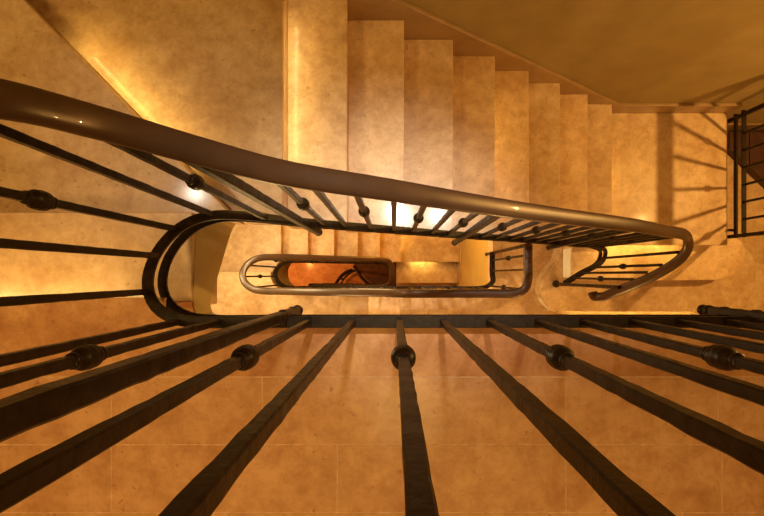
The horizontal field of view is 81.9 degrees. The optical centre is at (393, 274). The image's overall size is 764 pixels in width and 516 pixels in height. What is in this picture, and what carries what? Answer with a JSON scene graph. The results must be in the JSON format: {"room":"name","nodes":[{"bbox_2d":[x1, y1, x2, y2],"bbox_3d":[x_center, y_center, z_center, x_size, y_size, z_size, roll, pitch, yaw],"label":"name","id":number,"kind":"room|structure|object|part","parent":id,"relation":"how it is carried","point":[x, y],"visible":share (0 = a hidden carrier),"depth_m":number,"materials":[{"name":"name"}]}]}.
{"room":"stairwell","nodes":[
{"label":"stairwell","id":0,"kind":"room"},
{"bbox_2d":[288,262,395,285],"bbox_3d":[1.333,0.240,7.390,6.515,0.220,2.900,0,90,0],"label":"floor","id":1,"kind":"structure","parent":0,"point":[299,274],"depth_m":7.30,"materials":[{"name":"orange stone"}]},
{"bbox_2d":[334,265,369,283],"bbox_3d":[-0.428,0.067,6.642,1.003,1.316,0.459,-8,90,0],"label":"stair railing","id":2,"kind":"object","parent":1,"relation":"on","point":[349,271],"visible":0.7,"depth_m":6.45,"materials":[{"name":"metal"}]},
{"bbox_3d":[-0.789,0.112,6.476,0.158,0.084,0.524,30,90,0],"label":"handrail","id":3,"kind":"part","parent":2,"relation":"part of","materials":[{"name":"metal"}]},
{"bbox_3d":[-0.285,0.101,6.175,0.748,0.382,0.237,23,90,0],"label":"handrail","id":4,"kind":"part","parent":2,"relation":"part of","materials":[{"name":"metal"}]},
{"bbox_2d":[0,298,763,515],"bbox_3d":[0.226,0.882,1.335,4.348,0.230,1.636,0,90,0],"label":"floor","id":5,"kind":"structure","parent":0,"point":[337,451],"depth_m":1.22,"materials":[{"name":"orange stone"}]},
{"bbox_2d":[455,239,487,285],"bbox_3d":[0.903,0.240,5.635,0.114,3.330,2.920,0,90,0],"label":"wall","id":6,"kind":"structure","parent":0,"point":[474,261],"depth_m":4.62,"materials":[{"name":"yellow paint"}]},
{"bbox_2d":[457,242,460,282],"bbox_3d":[0.839,-0.560,5.663,0.014,0.293,1.320,0,90,0],"label":"baseboard","id":7,"kind":"structure","parent":6,"relation":"attached to","point":[459,262],"depth_m":5.59,"materials":[{"name":"stone"}]},
{"bbox_2d":[400,154,763,313],"bbox_3d":[2.325,0.240,3.870,4.550,0.200,2.920,0,90,0],"label":"floor","id":8,"kind":"structure","parent":0,"point":[528,303],"depth_m":3.77,"materials":[{"name":"stone"}]},
{"bbox_2d":[211,222,458,314],"bbox_3d":[-0.556,0.041,5.125,2.777,2.370,2.519,0,90,0],"label":"staircase","id":9,"kind":"structure","parent":8,"relation":"attached to","point":[420,260],"depth_m":4.62,"materials":[{"name":"stone"}]},
{"bbox_2d":[239,243,532,297],"bbox_3d":[-0.194,-0.017,4.461,2.123,3.476,0.381,0,90,0],"label":"stair railing","id":10,"kind":"object","parent":9,"relation":"on","point":[313,289],"visible":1,"depth_m":3.31,"materials":[{"name":"brown metal"}]},
{"bbox_3d":[-0.193,-0.024,4.984,2.090,2.428,0.338,0,90,0],"label":"rail","id":11,"kind":"part","parent":10,"relation":"part of","materials":[{"name":"metal"}]},
{"bbox_3d":[-0.193,-0.023,4.910,2.094,2.428,0.340,0,90,0],"label":"rail","id":12,"kind":"part","parent":10,"relation":"part of","materials":[{"name":"metal"}]},
{"bbox_3d":[0.846,-0.190,3.375,0.023,1.250,0.023,0,90,0],"label":"newel post","id":13,"kind":"part","parent":10,"relation":"part of","materials":[{"name":"metal"}]},
{"bbox_2d":[0,0,755,313],"bbox_3d":[0.511,-0.458,2.525,4.901,2.510,1.523,0,90,0],"label":"staircase","id":14,"kind":"structure","parent":8,"relation":"on","point":[299,81],"depth_m":1.90,"materials":[{"name":"stone"}]},
{"bbox_2d":[0,78,763,515],"bbox_3d":[0.754,-0.031,1.855,2.900,3.491,0.428,1,90,0],"label":"stair railing","id":15,"kind":"object","parent":14,"relation":"on","point":[23,411],"visible":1,"depth_m":0.73,"materials":[{"name":"metal"}]},
{"bbox_3d":[-0.288,0.106,0.720,0.027,1.160,0.027,0,90,0],"label":"newel post","id":16,"kind":"part","parent":15,"relation":"part of","materials":[{"name":"metal"}]},
{"bbox_3d":[-0.365,-0.210,1.303,0.160,0.993,0.034,31,90,0],"label":"newel post","id":17,"kind":"part","parent":15,"relation":"part of","materials":[{"name":"metal"}]},
{"bbox_3d":[0.752,-0.057,1.407,2.896,2.596,0.438,0,90,0],"label":"handrail","id":18,"kind":"part","parent":15,"relation":"part of","materials":[{"name":"brown metal"}]},
{"bbox_3d":[0.761,-0.039,2.349,2.878,2.258,0.353,0,90,0],"label":"rail","id":19,"kind":"part","parent":15,"relation":"part of","materials":[{"name":"metal"}]},
{"bbox_3d":[0.760,-0.039,2.274,2.880,2.258,0.357,0,90,0],"label":"rail","id":20,"kind":"part","parent":15,"relation":"part of","materials":[{"name":"metal"}]},
{"bbox_3d":[0.333,-0.188,1.865,0.028,1.070,0.048,0,90,0],"label":"newel post","id":21,"kind":"part","parent":15,"relation":"part of","materials":[{"name":"metal"}]},
{"bbox_3d":[1.315,0.072,3.083,0.024,1.025,0.024,0,90,0],"label":"newel post","id":22,"kind":"part","parent":15,"relation":"part of","materials":[{"name":"metal"}]},
{"bbox_3d":[1.010,-0.188,2.328,0.046,1.005,0.048,0,90,0],"label":"newel post","id":23,"kind":"part","parent":15,"relation":"part of","materials":[{"name":"metal"}]},
{"bbox_3d":[0.940,0.106,0.720,0.027,1.160,0.027,0,90,0],"label":"newel post","id":24,"kind":"part","parent":15,"relation":"part of","materials":[{"name":"metal"}]},
{"bbox_2d":[727,103,763,238],"bbox_3d":[2.497,-0.725,2.781,0.073,1.156,0.950,0,90,0],"label":"landing railing","id":25,"kind":"object","parent":14,"relation":"attached to","point":[744,113],"visible":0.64,"depth_m":3.15,"materials":[{"name":"metal"}]},
{"bbox_3d":[2.505,-0.725,3.225,0.026,0.009,0.910,0,90,0],"label":"rail","id":26,"kind":"part","parent":25,"relation":"part of","materials":[{"name":"metal"}]},
{"bbox_3d":[2.505,-0.725,3.150,0.030,0.009,0.910,0,90,0],"label":"rail","id":27,"kind":"part","parent":25,"relation":"part of","materials":[{"name":"metal"}]},
{"bbox_3d":[2.505,-1.150,2.785,0.027,1.090,0.027,0,90,0],"label":"newel post","id":28,"kind":"part","parent":25,"relation":"part of","materials":[{"name":"metal"}]},
{"bbox_3d":[2.505,-0.285,2.785,0.027,1.090,0.028,0,90,0],"label":"newel post","id":29,"kind":"part","parent":25,"relation":"part of","materials":[{"name":"metal"}]},
{"bbox_2d":[727,132,763,188],"bbox_3d":[3.409,-0.573,3.730,1.183,0.080,1.254,0,90,0],"label":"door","id":30,"kind":"structure","parent":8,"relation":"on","point":[754,155],"depth_m":3.69,"materials":[{"name":"brown wood"}]},
{"bbox_2d":[405,0,763,132],"bbox_3d":[1.325,-1.310,3.150,6.750,8.700,0.180,0,90,0],"label":"wall","id":31,"kind":"structure","parent":0,"point":[623,51],"depth_m":2.30,"materials":[{"name":"paint"}]},
{"bbox_2d":[347,0,763,130],"bbox_3d":[1.325,-1.224,2.585,6.550,2.370,0.051,0,90,0],"label":"baseboard","id":32,"kind":"structure","parent":31,"relation":"attached to","point":[419,24],"depth_m":2.36,"materials":[{"name":"stone"}]}
]}

